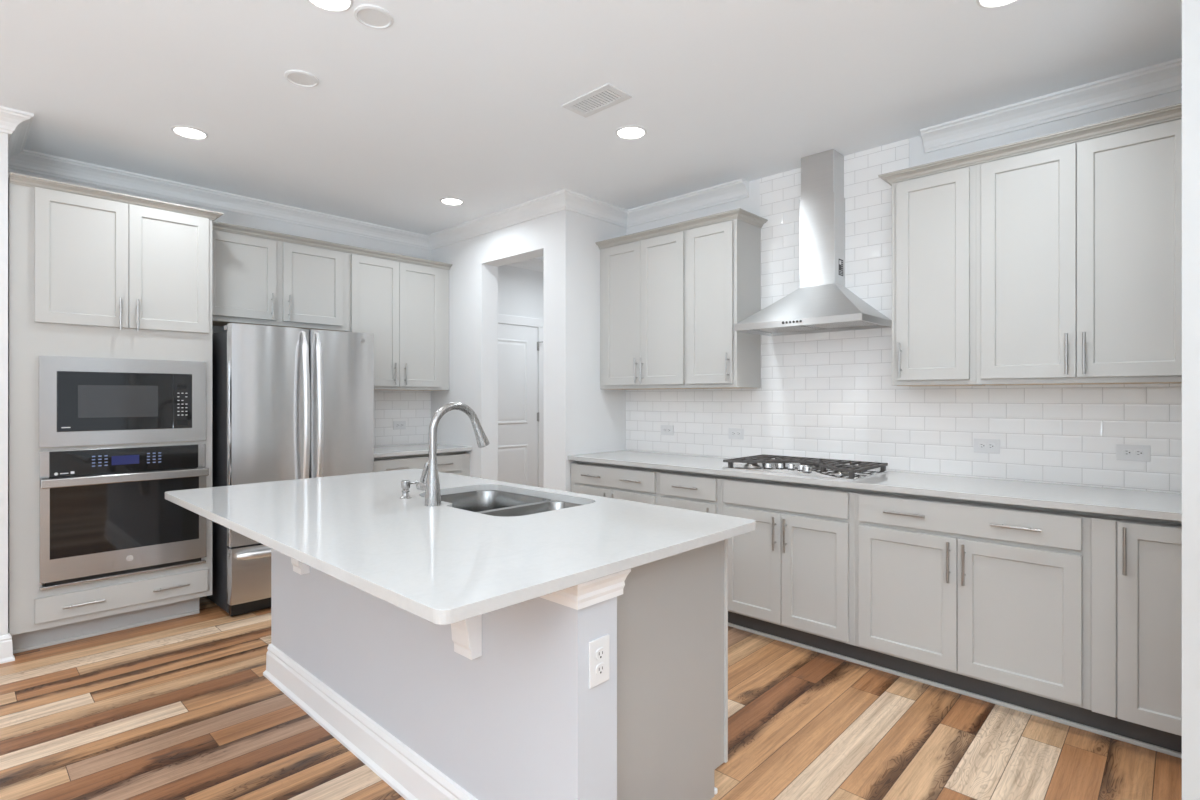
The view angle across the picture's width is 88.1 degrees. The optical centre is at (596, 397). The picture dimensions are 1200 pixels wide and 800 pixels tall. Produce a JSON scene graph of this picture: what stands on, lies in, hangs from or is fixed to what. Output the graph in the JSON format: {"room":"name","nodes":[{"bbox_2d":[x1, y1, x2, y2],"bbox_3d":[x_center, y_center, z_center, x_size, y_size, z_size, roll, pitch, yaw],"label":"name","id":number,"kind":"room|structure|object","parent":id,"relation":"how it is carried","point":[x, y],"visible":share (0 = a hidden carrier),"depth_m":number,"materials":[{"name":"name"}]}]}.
{"room":"kitchen","nodes":[
{"label":"kitchen","id":0,"kind":"room"},
{"bbox_2d":[0,132,7,635],"bbox_3d":[-4.794,-0.051,1.658,0.640,2.754,4.644,0,0,44],"label":"wall","id":1,"kind":"structure","parent":0,"point":[3,136],"depth_m":3.10,"materials":[{"name":"paint"}]},
{"bbox_2d":[0,633,14,663],"bbox_3d":[-4.486,1.260,1.520,0.052,0.133,4.468,0,0,44],"label":"baseboard","id":2,"kind":"structure","parent":1,"relation":"attached to","point":[6,646],"depth_m":3.10,"materials":[{"name":"white wood"}]},
{"bbox_2d":[8,168,543,332],"bbox_3d":[-3.129,-0.051,3.979,0.150,2.754,10.300,0,0,44],"label":"wall","id":3,"kind":"structure","parent":0,"point":[520,290],"depth_m":5.28,"materials":[{"name":"paint"}]},
{"bbox_2d":[212,221,350,331],"bbox_3d":[-2.322,-0.824,4.456,0.361,0.644,0.988,0,0,44],"label":"upper cabinet","id":4,"kind":"object","parent":3,"relation":"attached to","point":[260,277],"visible":0.88,"depth_m":4.33,"materials":[{"name":"grey paint"}]},
{"bbox_2d":[346,246,451,390],"bbox_3d":[-1.670,-0.603,5.133,0.351,1.087,0.893,0,0,44],"label":"upper cabinet","id":5,"kind":"object","parent":3,"relation":"attached to","point":[401,300],"visible":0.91,"depth_m":5.03,"materials":[{"name":"grey paint"}]},
{"bbox_2d":[374,390,430,446],"bbox_3d":[-1.816,0.180,5.243,0.008,0.492,0.943,0,0,44],"label":"wall tile","id":6,"kind":"structure","parent":3,"relation":"attached to","point":[412,407],"depth_m":5.37,"materials":[{"name":"white tile"}]},
{"bbox_2d":[393,421,405,429],"bbox_3d":[-1.698,0.241,5.354,0.009,0.073,0.117,0,0,44],"label":"electrical outlet","id":7,"kind":"object","parent":6,"relation":"attached to","point":[396,424],"visible":1,"depth_m":5.35,"materials":[{"name":"white plastic"}]},
{"bbox_2d":[498,324,542,486],"bbox_3d":[-0.875,0.295,6.189,0.062,2.038,0.879,0,0,44],"label":"door","id":8,"kind":"structure","parent":3,"relation":"in","point":[518,346],"depth_m":6.30,"materials":[{"name":"white wood"}]},
{"bbox_2d":[498,314,543,487],"bbox_3d":[-0.905,0.251,6.193,0.018,2.150,1.035,0,0,44],"label":"trim","id":9,"kind":"structure","parent":3,"relation":"attached to","point":[504,319],"depth_m":6.50,"materials":[{"name":"white wood"}]},
{"bbox_2d":[507,258,543,271],"bbox_3d":[-0.453,-1.376,6.615,0.090,0.103,2.590,0,0,44],"label":"ceiling","id":10,"kind":"structure","parent":3,"relation":"attached to","point":[535,264],"depth_m":6.39,"materials":[{"name":"white paint"}]},
{"bbox_2d":[431,213,554,488],"bbox_3d":[-0.839,-0.051,5.079,1.650,2.754,0.167,0,0,44],"label":"wall","id":11,"kind":"structure","parent":0,"point":[475,261],"depth_m":5.11,"materials":[{"name":"paint"}]},
{"bbox_2d":[555,209,625,491],"bbox_3d":[0.727,-0.051,5.445,0.113,2.754,2.857,0,0,44],"label":"wall","id":12,"kind":"structure","parent":0,"point":[589,419],"depth_m":4.47,"materials":[{"name":"paint"}]},
{"bbox_2d":[0,106,748,249],"bbox_3d":[-2.738,-1.376,2.225,2.835,0.103,7.900,0,0,44],"label":"trim","id":13,"kind":"structure","parent":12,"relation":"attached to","point":[15,123],"depth_m":4.40,"materials":[{"name":"white wood"}]},
{"bbox_2d":[0,0,1181,259],"bbox_3d":[0.166,-1.478,0.841,9.250,0.100,10.300,0,0,44],"label":"ceiling","id":14,"kind":"structure","parent":0,"point":[463,100],"depth_m":2.83,"materials":[{"name":"paint"}]},
{"bbox_2d":[171,125,207,138],"bbox_3d":[-2.188,-1.424,3.338,0.168,0.008,0.168,0,0,44],"label":"recessed light","id":15,"kind":"object","parent":14,"relation":"in","point":[185,131],"visible":1,"depth_m":3.33,"materials":[{"name":"white plastic"}]},
{"bbox_2d":[285,70,318,86],"bbox_3d":[-1.316,-1.423,2.772,0.140,0.010,0.140,0,0,44],"label":"ceiling speaker","id":16,"kind":"object","parent":14,"relation":"attached to","point":[297,77],"visible":1,"depth_m":2.77,"materials":[{"name":"white plastic"}]},
{"bbox_2d":[288,73,315,84],"bbox_3d":[-1.316,-1.426,2.772,0.116,0.004,0.116,0,0,29],"label":"grille","id":17,"kind":"object","parent":16,"relation":"attached to","point":[295,78],"depth_m":2.77,"materials":[{"name":"white plastic"}]},
{"bbox_2d":[307,0,352,11],"bbox_3d":[-0.955,-1.424,2.206,0.168,0.008,0.168,0,0,44],"label":"recessed light","id":18,"kind":"object","parent":14,"relation":"in","point":[329,5],"visible":1,"depth_m":2.25,"materials":[{"name":"white plastic"}]},
{"bbox_2d":[354,4,393,28],"bbox_3d":[-0.833,-1.423,2.322,0.140,0.010,0.140,0,0,44],"label":"ceiling speaker","id":19,"kind":"object","parent":14,"relation":"attached to","point":[373,16],"visible":1,"depth_m":2.32,"materials":[{"name":"white plastic"}]},
{"bbox_2d":[357,9,389,25],"bbox_3d":[-0.833,-1.426,2.322,0.116,0.004,0.116,0,0,19],"label":"grille","id":20,"kind":"object","parent":19,"relation":"attached to","point":[368,17],"depth_m":2.32,"materials":[{"name":"white plastic"}]},
{"bbox_2d":[440,197,463,204],"bbox_3d":[-1.051,-1.424,4.511,0.168,0.008,0.168,0,0,44],"label":"recessed light","id":21,"kind":"object","parent":14,"relation":"in","point":[448,200],"visible":1,"depth_m":4.51,"materials":[{"name":"white plastic"}]},
{"bbox_2d":[561,83,631,117],"bbox_3d":[0.000,-1.424,2.983,0.310,0.008,0.170,0,0,44],"label":"ceiling vent","id":22,"kind":"object","parent":14,"relation":"in","point":[606,96],"visible":1,"depth_m":2.98,"materials":[{"name":"white plastic"}]},
{"bbox_2d":[615,125,646,138],"bbox_3d":[0.187,-1.424,3.337,0.168,0.008,0.168,0,0,44],"label":"recessed light","id":23,"kind":"object","parent":14,"relation":"in","point":[630,131],"visible":1,"depth_m":3.33,"materials":[{"name":"white plastic"}]},
{"bbox_2d":[976,0,1016,7],"bbox_3d":[1.438,-1.424,2.184,0.168,0.008,0.168,0,0,44],"label":"recessed light","id":24,"kind":"object","parent":14,"relation":"in","point":[982,3],"visible":1,"depth_m":2.24,"materials":[{"name":"white plastic"}]},
{"bbox_2d":[0,596,1181,799],"bbox_3d":[0.166,1.376,0.841,9.250,0.100,10.300,0,0,44],"label":"floor","id":25,"kind":"structure","parent":0,"point":[182,708],"depth_m":2.44,"materials":[{"name":"brown wood"}]},
{"bbox_2d":[8,172,223,653],"bbox_3d":[-2.846,0.096,3.678,0.656,2.460,0.955,0,0,44],"label":"tall cabinet","id":26,"kind":"object","parent":25,"relation":"on","point":[93,272],"visible":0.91,"depth_m":3.37,"materials":[{"name":"grey paint"}]},
{"bbox_2d":[39,356,205,447],"bbox_3d":[-2.797,0.023,3.645,0.492,0.476,0.753,0,0,44],"label":"microwave","id":27,"kind":"object","parent":26,"relation":"in","point":[84,401],"visible":1,"depth_m":3.44,"materials":[{"name":"silver metal"}]},
{"bbox_2d":[39,443,208,590],"bbox_3d":[-2.811,0.641,3.660,0.650,0.720,0.751,0,0,44],"label":"wall oven","id":28,"kind":"object","parent":26,"relation":"in","point":[105,513],"visible":1,"depth_m":3.43,"materials":[{"name":"grey metal"}]},
{"bbox_2d":[92,455,107,466],"bbox_3d":[-2.714,0.348,3.389,0.001,0.058,0.068,0,0,44],"label":"keypad","id":29,"kind":"object","parent":28,"relation":"attached to","point":[97,460],"depth_m":3.39,"materials":[{"name":"black plastic"}]},
{"bbox_2d":[147,452,160,462],"bbox_3d":[-2.545,0.348,3.567,0.001,0.058,0.068,0,0,44],"label":"keypad","id":30,"kind":"object","parent":28,"relation":"attached to","point":[152,457],"depth_m":3.57,"materials":[{"name":"black plastic"}]},
{"bbox_2d":[206,323,373,615],"bbox_3d":[-2.116,0.442,4.255,0.876,1.768,0.903,0,0,44],"label":"refrigerator","id":31,"kind":"object","parent":25,"relation":"on","point":[288,403],"visible":0.65,"depth_m":3.90,"materials":[{"name":"grey metal"}]},
{"bbox_2d":[374,451,469,476],"bbox_3d":[-1.561,0.884,5.027,0.656,0.883,0.901,0,0,44],"label":"base cabinet","id":32,"kind":"object","parent":25,"relation":"on","point":[458,463],"visible":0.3,"depth_m":4.89,"materials":[{"name":"grey paint"}]},
{"bbox_2d":[374,443,471,457],"bbox_3d":[-1.570,0.427,5.035,0.634,0.029,0.904,0,0,44],"label":"countertop","id":33,"kind":"structure","parent":32,"relation":"on","point":[410,449],"depth_m":4.97,"materials":[{"name":"white stone"}]},
{"bbox_2d":[263,493,727,799],"bbox_3d":[-0.627,0.884,2.424,2.134,0.884,1.024,0,0,44],"label":"kitchen island","id":34,"kind":"object","parent":25,"relation":"on","point":[500,704],"visible":0.57,"depth_m":1.88,"materials":[{"name":"white paint"}]},
{"bbox_2d":[165,469,755,624],"bbox_3d":[-0.675,0.427,2.395,2.205,0.029,1.224,0,0,44],"label":"island countertop","id":35,"kind":"structure","parent":34,"relation":"on","point":[444,564],"depth_m":1.88,"materials":[{"name":"white stone"}]},
{"bbox_2d":[400,480,417,498],"bbox_3d":[-0.764,0.377,2.552,0.046,0.072,0.092,0,0,44],"label":"soap dispenser","id":36,"kind":"object","parent":35,"relation":"on","point":[405,484],"visible":0.95,"depth_m":2.52,"materials":[{"name":"silver metal"}]},
{"bbox_2d":[416,402,488,506],"bbox_3d":[-0.570,0.216,2.478,0.125,0.395,0.291,0,0,44],"label":"kitchen faucet","id":37,"kind":"object","parent":35,"relation":"on","point":[431,487],"visible":1,"depth_m":2.37,"materials":[{"name":"silver metal"}]},
{"bbox_2d":[441,490,581,516],"bbox_3d":[-0.414,0.546,2.543,0.786,0.208,0.534,0,0,44],"label":"sink","id":38,"kind":"object","parent":35,"relation":"in","point":[488,502],"visible":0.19,"depth_m":2.83,"materials":[{"name":"silver metal"}]},
{"bbox_2d":[589,634,608,688],"bbox_3d":[0.009,0.671,1.576,0.009,0.117,0.073,0,0,44],"label":"electrical outlet","id":39,"kind":"object","parent":34,"relation":"attached to","point":[599,647],"visible":1,"depth_m":1.57,"materials":[{"name":"white plastic"}]},
{"bbox_2d":[596,647,604,659],"bbox_3d":[0.011,0.651,1.574,0.003,0.028,0.033,0,0,44],"label":"receptacle","id":40,"kind":"object","parent":39,"relation":"attached to","point":[600,651],"depth_m":1.57,"materials":[{"name":"white plastic"}]},
{"bbox_2d":[596,663,604,675],"bbox_3d":[0.011,0.691,1.574,0.003,0.028,0.033,0,0,44],"label":"receptacle","id":41,"kind":"object","parent":39,"relation":"attached to","point":[600,667],"depth_m":1.57,"materials":[{"name":"white plastic"}]},
{"bbox_2d":[571,461,664,504],"bbox_3d":[0.292,0.884,4.328,0.792,0.883,0.656,0,0,44],"label":"base cabinet","id":42,"kind":"object","parent":25,"relation":"on","point":[629,483],"visible":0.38,"depth_m":4.08,"materials":[{"name":"grey paint"}]},
{"bbox_2d":[659,470,728,622],"bbox_3d":[0.741,0.884,3.900,0.449,0.883,0.656,0,0,44],"label":"base cabinet","id":43,"kind":"object","parent":25,"relation":"on","point":[701,492],"visible":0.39,"depth_m":3.68,"materials":[{"name":"grey paint"}]},
{"bbox_2d":[721,476,860,660],"bbox_3d":[1.177,0.884,3.485,0.754,0.883,0.656,0,0,44],"label":"base cabinet","id":44,"kind":"object","parent":25,"relation":"on","point":[791,577],"visible":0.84,"depth_m":3.23,"materials":[{"name":"grey paint"}]},
{"bbox_2d":[855,489,1092,726],"bbox_3d":[1.778,0.884,2.913,0.905,0.883,0.656,0,0,44],"label":"base cabinet","id":45,"kind":"object","parent":25,"relation":"on","point":[988,599],"visible":0.94,"depth_m":2.65,"materials":[{"name":"grey paint"}]},
{"bbox_2d":[728,623,1181,758],"bbox_3d":[1.161,1.317,3.219,3.579,0.018,0.015,0,0,44],"label":"trim","id":46,"kind":"structure","parent":45,"relation":"attached to","point":[956,690],"depth_m":2.71,"materials":[{"name":"grey paint"}]},
{"bbox_2d":[1091,512,1181,752],"bbox_3d":[2.351,0.884,2.366,0.679,0.883,0.656,0,0,44],"label":"base cabinet","id":47,"kind":"object","parent":25,"relation":"on","point":[1136,562],"visible":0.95,"depth_m":2.30,"materials":[{"name":"grey paint"}]},
{"bbox_2d":[568,450,1181,520],"bbox_3d":[1.310,0.427,3.377,3.580,0.029,0.631,0,0,44],"label":"countertop","id":48,"kind":"structure","parent":47,"relation":"on","point":[1104,500],"depth_m":2.87,"materials":[{"name":"white stone"}]},
{"bbox_2d":[722,454,887,479],"bbox_3d":[1.172,0.388,3.514,0.764,0.049,0.510,0,0,44],"label":"gas cooktop","id":49,"kind":"object","parent":48,"relation":"in","point":[788,465],"visible":1,"depth_m":3.47,"materials":[{"name":"metal"}]},
{"bbox_2d":[722,463,887,479],"bbox_3d":[1.172,0.409,3.514,0.764,0.008,0.510,0,0,44],"label":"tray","id":50,"kind":"object","parent":49,"relation":"on","point":[814,470],"depth_m":3.41,"materials":[{"name":"metal"}]},
{"bbox_2d":[626,90,1181,234],"bbox_3d":[1.620,-0.051,3.612,3.707,2.754,0.120,0,0,44],"label":"wall","id":51,"kind":"structure","parent":0,"point":[917,156],"depth_m":3.18,"materials":[{"name":"paint"}]},
{"bbox_2d":[595,222,701,389],"bbox_3d":[0.394,-0.603,4.441,0.783,1.087,0.351,0,0,44],"label":"upper cabinet","id":52,"kind":"object","parent":51,"relation":"attached to","point":[643,274],"visible":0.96,"depth_m":4.30,"materials":[{"name":"grey paint"}]},
{"bbox_2d":[682,208,767,388],"bbox_3d":[0.832,-0.603,4.024,0.427,1.087,0.351,0,0,44],"label":"upper cabinet","id":53,"kind":"object","parent":51,"relation":"attached to","point":[724,248],"visible":1,"depth_m":3.93,"materials":[{"name":"grey paint"}]},
{"bbox_2d":[734,149,891,335],"bbox_3d":[1.237,-0.909,3.567,0.742,1.034,0.456,0,0,44],"label":"range hood","id":54,"kind":"object","parent":51,"relation":"attached to","point":[822,302],"visible":1,"depth_m":3.59,"materials":[{"name":"silver metal"}]},
{"bbox_2d":[626,139,1181,492],"bbox_3d":[1.532,-0.501,3.608,3.587,1.854,0.008,0,0,44],"label":"wall tile","id":55,"kind":"structure","parent":51,"relation":"attached to","point":[825,395],"depth_m":3.54,"materials":[{"name":"white tile"}]},
{"bbox_2d":[661,425,673,434],"bbox_3d":[0.520,0.242,4.560,0.117,0.073,0.009,0,0,44],"label":"electrical outlet","id":56,"kind":"object","parent":55,"relation":"attached to","point":[665,429],"visible":1,"depth_m":4.55,"materials":[{"name":"white plastic"}]},
{"bbox_2d":[728,428,743,438],"bbox_3d":[0.939,0.244,4.161,0.117,0.073,0.009,0,0,44],"label":"electrical outlet","id":57,"kind":"object","parent":55,"relation":"attached to","point":[733,433],"visible":1,"depth_m":4.16,"materials":[{"name":"white plastic"}]},
{"bbox_2d":[974,438,999,453],"bbox_3d":[1.990,0.248,3.160,0.117,0.073,0.009,0,0,44],"label":"electrical outlet","id":58,"kind":"object","parent":55,"relation":"attached to","point":[981,445],"visible":1,"depth_m":3.16,"materials":[{"name":"white plastic"}]},
{"bbox_2d":[978,443,985,447],"bbox_3d":[1.974,0.248,3.171,0.033,0.028,0.003,0,0,44],"label":"receptacle","id":59,"kind":"object","parent":58,"relation":"attached to","point":[980,445],"depth_m":3.17,"materials":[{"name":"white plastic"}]},
{"bbox_2d":[987,443,994,448],"bbox_3d":[2.002,0.248,3.144,0.033,0.028,0.003,0,0,44],"label":"receptacle","id":60,"kind":"object","parent":58,"relation":"attached to","point":[989,445],"depth_m":3.14,"materials":[{"name":"white plastic"}]},
{"bbox_2d":[1116,444,1150,461],"bbox_3d":[2.399,0.248,2.770,0.117,0.073,0.009,0,0,44],"label":"electrical outlet","id":61,"kind":"object","parent":55,"relation":"attached to","point":[1128,452],"visible":1,"depth_m":2.77,"materials":[{"name":"white plastic"}]},
{"bbox_2d":[1122,449,1131,455],"bbox_3d":[2.383,0.248,2.781,0.033,0.028,0.003,0,0,44],"label":"receptacle","id":62,"kind":"object","parent":61,"relation":"attached to","point":[1125,452],"depth_m":2.78,"materials":[{"name":"white plastic"}]},
{"bbox_2d":[1134,450,1143,455],"bbox_3d":[2.411,0.248,2.755,0.033,0.028,0.003,0,0,44],"label":"receptacle","id":63,"kind":"object","parent":61,"relation":"attached to","point":[1136,452],"depth_m":2.75,"materials":[{"name":"white plastic"}]},
{"bbox_2d":[878,153,984,385],"bbox_3d":[1.727,-0.603,3.172,0.430,1.087,0.351,0,0,44],"label":"upper cabinet","id":64,"kind":"object","parent":51,"relation":"attached to","point":[934,203],"visible":0.95,"depth_m":3.05,"materials":[{"name":"grey paint"}]},
{"bbox_2d":[920,58,1181,152],"bbox_3d":[2.280,-1.376,2.839,1.444,0.103,0.090,0,0,44],"label":"trim","id":65,"kind":"structure","parent":51,"relation":"attached to","point":[1166,77],"depth_m":2.92,"materials":[{"name":"white wood"}]},
{"bbox_2d":[973,103,1181,385],"bbox_3d":[2.162,-0.603,2.757,0.772,1.087,0.351,0,0,44],"label":"upper cabinet","id":66,"kind":"object","parent":51,"relation":"attached to","point":[1079,230],"visible":0.96,"depth_m":2.65,"materials":[{"name":"grey paint"}]},
{"bbox_2d":[1182,0,1199,799],"bbox_3d":[3.502,-0.051,0.736,4.074,2.754,1.450,0,0,44],"label":"wall","id":67,"kind":"structure","parent":0,"point":[1190,9],"depth_m":1.60,"materials":[{"name":"white paint"}]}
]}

